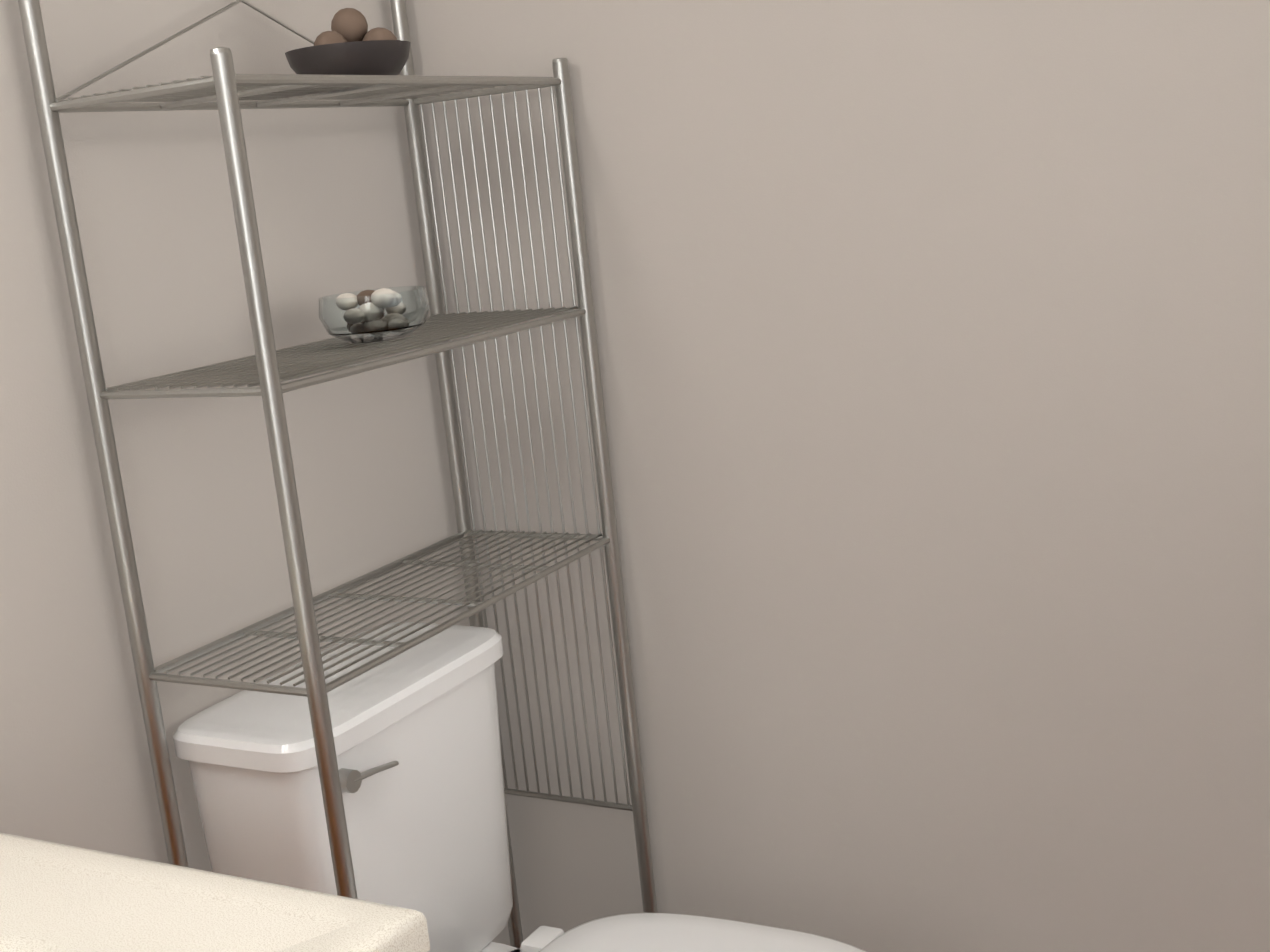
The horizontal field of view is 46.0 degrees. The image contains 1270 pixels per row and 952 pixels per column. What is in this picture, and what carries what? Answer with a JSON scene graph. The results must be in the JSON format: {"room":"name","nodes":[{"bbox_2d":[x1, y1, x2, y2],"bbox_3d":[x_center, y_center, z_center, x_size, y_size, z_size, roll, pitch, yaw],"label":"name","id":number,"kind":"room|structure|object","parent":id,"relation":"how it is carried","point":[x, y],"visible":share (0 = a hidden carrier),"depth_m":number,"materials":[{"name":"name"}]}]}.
{"room":"bathroom","nodes":[
{"label":"bathroom","id":0,"kind":"room"},
{"bbox_2d":[0,0,509,945],"bbox_3d":[-0.967,-0.163,0.843,0.120,2.740,2.870,1,13,29],"label":"wall","id":1,"kind":"structure","parent":0,"point":[334,200],"depth_m":1.58,"materials":[{"name":"beige paint"}]},
{"bbox_2d":[405,0,1269,951],"bbox_3d":[0.389,-0.462,1.625,1.490,2.740,0.120,1,13,29],"label":"wall","id":2,"kind":"structure","parent":0,"point":[933,338],"depth_m":1.72,"materials":[{"name":"beige paint"}]},
{"bbox_3d":[-0.121,1.229,0.736,1.730,0.100,2.870,1,13,29],"label":"floor","id":3,"kind":"structure","parent":0,"visible":0},
{"bbox_2d":[0,833,429,951],"bbox_3d":[-0.565,0.738,0.844,0.595,0.902,0.915,1,13,29],"label":"countertop","id":4,"kind":"structure","parent":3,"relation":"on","point":[56,897],"depth_m":1.06,"materials":[{"name":"beige stone"}]},
{"bbox_2d":[18,0,657,948],"bbox_3d":[-0.264,0.153,1.714,0.250,1.636,0.594,1,13,29],"label":"rack","id":5,"kind":"object","parent":3,"relation":"on","point":[228,94],"visible":0.98,"depth_m":1.63,"materials":[{"name":"grey metal"}]},
{"bbox_2d":[285,8,410,74],"bbox_3d":[-0.311,-0.465,1.620,0.136,0.082,0.136,1,13,29],"label":"decorative bowl","id":6,"kind":"object","parent":5,"relation":"on","point":[349,44],"visible":0.85,"depth_m":1.58,"materials":[{"name":"grey ceramic"}]},
{"bbox_2d":[319,286,429,342],"bbox_3d":[-0.289,-0.181,1.665,0.124,0.057,0.124,1,13,29],"label":"decorative bowl","id":7,"kind":"object","parent":5,"relation":"on","point":[377,315],"visible":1,"depth_m":1.62,"materials":[{"name":"clear glass"},{"name":"stone"}]},
{"bbox_2d":[173,622,866,951],"bbox_3d":[-0.042,0.597,1.619,0.755,0.765,0.390,1,13,29],"label":"toilet","id":8,"kind":"object","parent":3,"relation":"on","point":[416,733],"visible":0.88,"depth_m":1.64,"materials":[{"name":"white ceramic"}]}
]}

